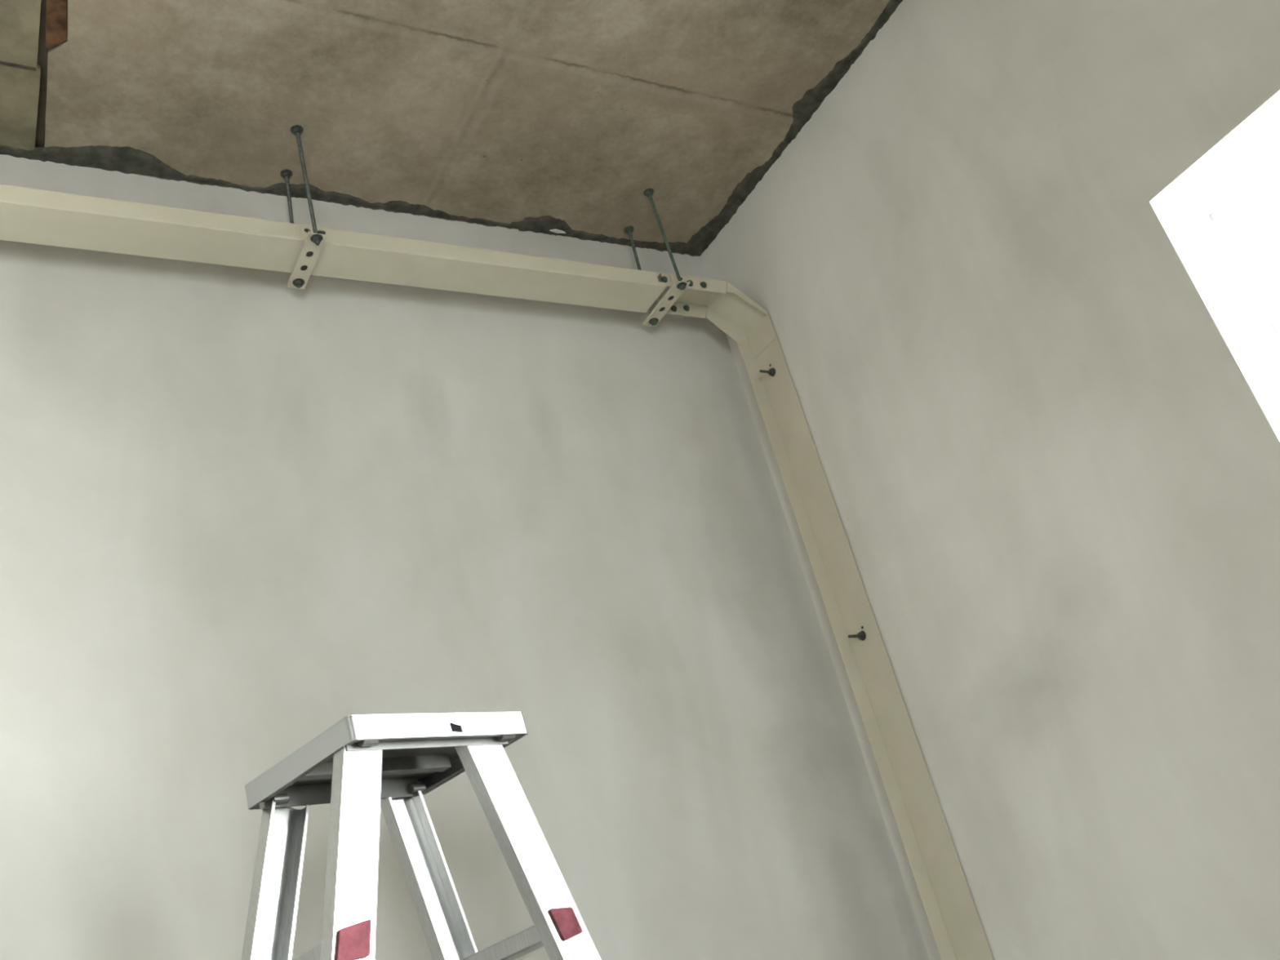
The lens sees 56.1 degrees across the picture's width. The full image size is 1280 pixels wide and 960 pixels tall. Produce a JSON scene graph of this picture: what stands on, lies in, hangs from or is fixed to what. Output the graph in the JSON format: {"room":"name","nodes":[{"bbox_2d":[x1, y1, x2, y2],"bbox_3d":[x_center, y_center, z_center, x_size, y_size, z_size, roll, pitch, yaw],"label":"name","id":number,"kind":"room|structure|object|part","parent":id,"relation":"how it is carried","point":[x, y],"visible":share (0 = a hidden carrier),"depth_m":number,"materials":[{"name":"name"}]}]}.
{"room":"room under construction","nodes":[
{"label":"room under construction","id":0,"kind":"room"},
{"bbox_2d":[0,0,889,243],"bbox_3d":[-0.301,-1.810,1.091,3.400,0.122,4.300,2,-30,-31],"label":"ceiling","id":1,"kind":"structure","parent":0,"point":[502,111],"depth_m":2.76,"materials":[{"name":"concrete"}]},
{"bbox_2d":[0,61,35,71],"bbox_3d":[-1.487,-0.839,2.261,0.627,0.002,0.008,2,-30,-32],"label":"trim","id":2,"kind":"structure","parent":1,"relation":"attached to","point":[2,63],"depth_m":2.41,"materials":[{"name":"grey"}]},
{"bbox_2d":[45,0,66,48],"bbox_3d":[-0.925,-1.131,2.000,0.046,0.010,1.085,2,-30,-31],"label":"trim","id":3,"kind":"structure","parent":1,"relation":"attached to","point":[56,10],"depth_m":2.35,"materials":[{"name":"brown wood"}]},
{"bbox_2d":[280,168,304,288],"bbox_3d":[-0.804,-0.582,2.778,0.038,0.330,0.029,-31,-30,29],"label":"rod","id":4,"kind":"object","parent":1,"relation":"hanging from","point":[286,174],"visible":0.6,"depth_m":2.81,"materials":[{"name":"metal"}]},
{"bbox_2d":[280,168,293,177],"bbox_3d":[-0.839,-0.726,2.847,0.029,0.002,0.029,2,-30,-31],"label":"washer","id":5,"kind":"object","parent":4,"relation":"in","point":[284,173],"depth_m":2.84,"materials":[{"name":"metal"}]},
{"bbox_3d":[-0.804,-0.581,2.778,0.019,0.330,0.009,-28,-29,25],"label":"rod","id":6,"kind":"part","parent":4,"relation":"part of","materials":[{"name":"metal"}]},
{"bbox_2d":[292,278,304,285],"bbox_3d":[-0.772,-0.447,2.715,0.027,0.002,0.027,2,-30,-31],"label":"washer","id":7,"kind":"object","parent":4,"relation":"in","point":[298,282],"depth_m":2.71,"materials":[{"name":"metal"}]},
{"bbox_2d":[290,124,323,245],"bbox_3d":[-0.740,-0.653,2.663,0.034,0.334,0.030,2,-30,-31],"label":"rod","id":8,"kind":"object","parent":1,"relation":"hanging from","point":[296,130],"visible":1,"depth_m":2.66,"materials":[{"name":"metal"}]},
{"bbox_2d":[290,124,303,133],"bbox_3d":[-0.781,-0.798,2.734,0.029,0.002,0.029,2,-30,-31],"label":"washer","id":9,"kind":"object","parent":8,"relation":"in","point":[295,128],"depth_m":2.73,"materials":[{"name":"metal"}]},
{"bbox_2d":[287,224,328,288],"bbox_3d":[-0.741,-0.504,2.674,0.059,0.048,0.191,2,-30,-31],"label":"support bracket","id":10,"kind":"object","parent":8,"relation":"hanging from","point":[309,252],"visible":0.94,"depth_m":2.65,"materials":[{"name":"beige metal"}]},
{"bbox_2d":[310,234,323,241],"bbox_3d":[-0.701,-0.523,2.599,0.027,0.002,0.027,2,-30,-31],"label":"washer","id":11,"kind":"object","parent":8,"relation":"in","point":[315,237],"depth_m":2.59,"materials":[{"name":"metal"}]},
{"bbox_2d":[0,184,666,312],"bbox_3d":[-1.281,-0.528,2.347,3.080,0.046,0.114,2,-30,-31],"label":"cable trunking","id":12,"kind":"object","parent":8,"relation":"on","point":[27,215],"visible":1,"depth_m":2.65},
{"bbox_2d":[623,226,658,325],"bbox_3d":[0.004,-0.557,3.273,0.038,0.326,0.029,2,-30,-31],"label":"rod","id":13,"kind":"object","parent":1,"relation":"hanging from","point":[628,230],"visible":0.62,"depth_m":3.31,"materials":[{"name":"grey metal"}]},
{"bbox_2d":[623,226,634,232],"bbox_3d":[-0.031,-0.698,3.345,0.029,0.002,0.029,2,-30,-31],"label":"washer","id":14,"kind":"object","parent":13,"relation":"in","point":[628,228],"depth_m":3.34,"materials":[{"name":"grey metal"}]},
{"bbox_3d":[0.003,-0.560,3.274,0.018,0.320,0.010,2,-30,-31],"label":"rod","id":15,"kind":"part","parent":13,"relation":"part of","materials":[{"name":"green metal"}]},
{"bbox_2d":[648,317,658,324],"bbox_3d":[0.036,-0.424,3.203,0.027,0.002,0.027,2,-30,-31],"label":"washer","id":16,"kind":"object","parent":13,"relation":"in","point":[653,321],"depth_m":3.20,"materials":[{"name":"grey metal"}]},
{"bbox_2d":[642,188,689,326],"bbox_3d":[0.037,-0.594,3.219,0.169,0.326,0.171,-19,-26,9],"label":"rod","id":17,"kind":"object","parent":1,"relation":"hanging from","point":[648,193],"depth_m":3.14,"materials":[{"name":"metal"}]},
{"bbox_2d":[643,188,653,195],"bbox_3d":[0.024,-0.773,3.224,0.029,0.002,0.029,2,-30,-31],"label":"washer","id":18,"kind":"object","parent":17,"relation":"in","point":[649,192],"depth_m":3.22,"materials":[{"name":"grey metal"}]},
{"bbox_3d":[0.068,-0.481,3.163,0.050,0.048,0.191,2,-30,-31],"label":"support bracket","id":19,"kind":"part","parent":17,"relation":"part of","materials":[{"name":"beige metal"}]},
{"bbox_2d":[676,281,686,288],"bbox_3d":[0.107,-0.500,3.087,0.027,0.002,0.027,2,-30,-31],"label":"washer","id":20,"kind":"object","parent":17,"relation":"in","point":[682,285],"depth_m":3.08,"materials":[{"name":"grey metal"}]},
{"bbox_2d":[647,272,776,359],"bbox_3d":[0.182,-0.435,3.192,0.323,0.170,0.118,2,-30,-31],"label":"trunking elbow","id":21,"kind":"object","parent":17,"relation":"on","point":[748,324],"visible":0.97,"depth_m":3.26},
{"bbox_2d":[0,154,929,959],"bbox_3d":[-0.942,0.779,2.029,3.400,3.520,0.220,2,-30,-31],"label":"wall","id":22,"kind":"structure","parent":0,"point":[245,514],"depth_m":2.54,"materials":[{"name":"paint"}]},
{"bbox_2d":[34,0,67,147],"bbox_3d":[-0.359,-1.775,1.031,0.160,0.008,4.300,2,-30,-31],"label":"trim","id":23,"kind":"structure","parent":22,"relation":"attached to","point":[42,52],"depth_m":2.46,"materials":[{"name":"black"}]},
{"bbox_2d":[0,144,702,256],"bbox_3d":[-0.914,-0.709,2.831,2.596,0.011,0.080,2,-30,-31],"label":"gap","id":24,"kind":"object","parent":22,"relation":"attached to","point":[126,160],"depth_m":2.88,"materials":[{"name":"black"}]},
{"bbox_2d":[549,228,565,233],"bbox_3d":[-0.224,-0.677,3.269,0.050,0.003,0.012,7,-33,-38],"label":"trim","id":25,"kind":"structure","parent":22,"relation":"attached to","point":[557,231],"depth_m":3.27,"materials":[{"name":"white"}]},
{"bbox_2d":[700,0,1279,959],"bbox_3d":[1.648,-0.287,1.294,0.220,3.520,4.740,2,-30,-31],"label":"wall","id":26,"kind":"structure","parent":0,"point":[1035,375],"depth_m":2.40,"materials":[{"name":"paint"}]},
{"bbox_2d":[686,0,902,252],"bbox_3d":[0.750,-1.302,2.545,0.073,0.009,2.581,2,-30,-31],"label":"gap","id":27,"kind":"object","parent":26,"relation":"attached to","point":[803,109],"depth_m":3.13,"materials":[{"name":"black"}]},
{"bbox_2d":[742,337,993,959],"bbox_3d":[0.673,0.936,2.590,0.048,2.968,0.108,2,-30,-31],"label":"channel","id":28,"kind":"object","parent":26,"relation":"attached to","point":[953,917],"visible":1,"depth_m":2.85,"materials":[{"name":"metal"}]},
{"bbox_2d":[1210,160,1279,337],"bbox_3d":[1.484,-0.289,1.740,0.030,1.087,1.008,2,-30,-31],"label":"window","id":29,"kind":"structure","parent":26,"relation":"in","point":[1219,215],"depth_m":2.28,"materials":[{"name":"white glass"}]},
{"bbox_3d":[0.532,1.267,-0.433,3.840,0.150,4.740,2,-30,-31],"label":"floor","id":30,"kind":"structure","parent":0,"visible":0},
{"bbox_2d":[240,711,600,959],"bbox_3d":[-0.149,1.183,1.379,0.471,1.880,1.284,-33,-31,33],"label":"step ladder","id":31,"kind":"object","parent":30,"relation":"on","point":[360,761],"visible":1,"depth_m":1.75,"materials":[{"name":"metal"}]},
{"bbox_3d":[-0.487,1.239,1.251,0.533,1.824,0.031,11,-36,-42],"label":"leg","id":32,"kind":"part","parent":31,"relation":"part of","materials":[{"name":"metal"}]},
{"bbox_3d":[-0.289,1.077,1.052,0.045,1.846,0.607,-23,-27,16],"label":"leg","id":33,"kind":"part","parent":31,"relation":"part of","materials":[{"name":"metal"}]},
{"bbox_3d":[-0.385,0.416,1.833,0.272,0.008,0.326,-35,-29,32],"label":"underside panel","id":34,"kind":"part","parent":31,"relation":"part of","materials":[{"name":"metal"}]},
{"bbox_3d":[-0.035,1.354,1.742,0.032,1.836,0.537,-30,-29,28],"label":"leg","id":35,"kind":"part","parent":31,"relation":"part of","materials":[{"name":"metal"}]},
{"bbox_3d":[0.177,1.193,1.553,0.552,1.857,0.050,-1,-29,-28],"label":"leg","id":36,"kind":"part","parent":31,"relation":"part of","materials":[{"name":"metal"}]}
]}

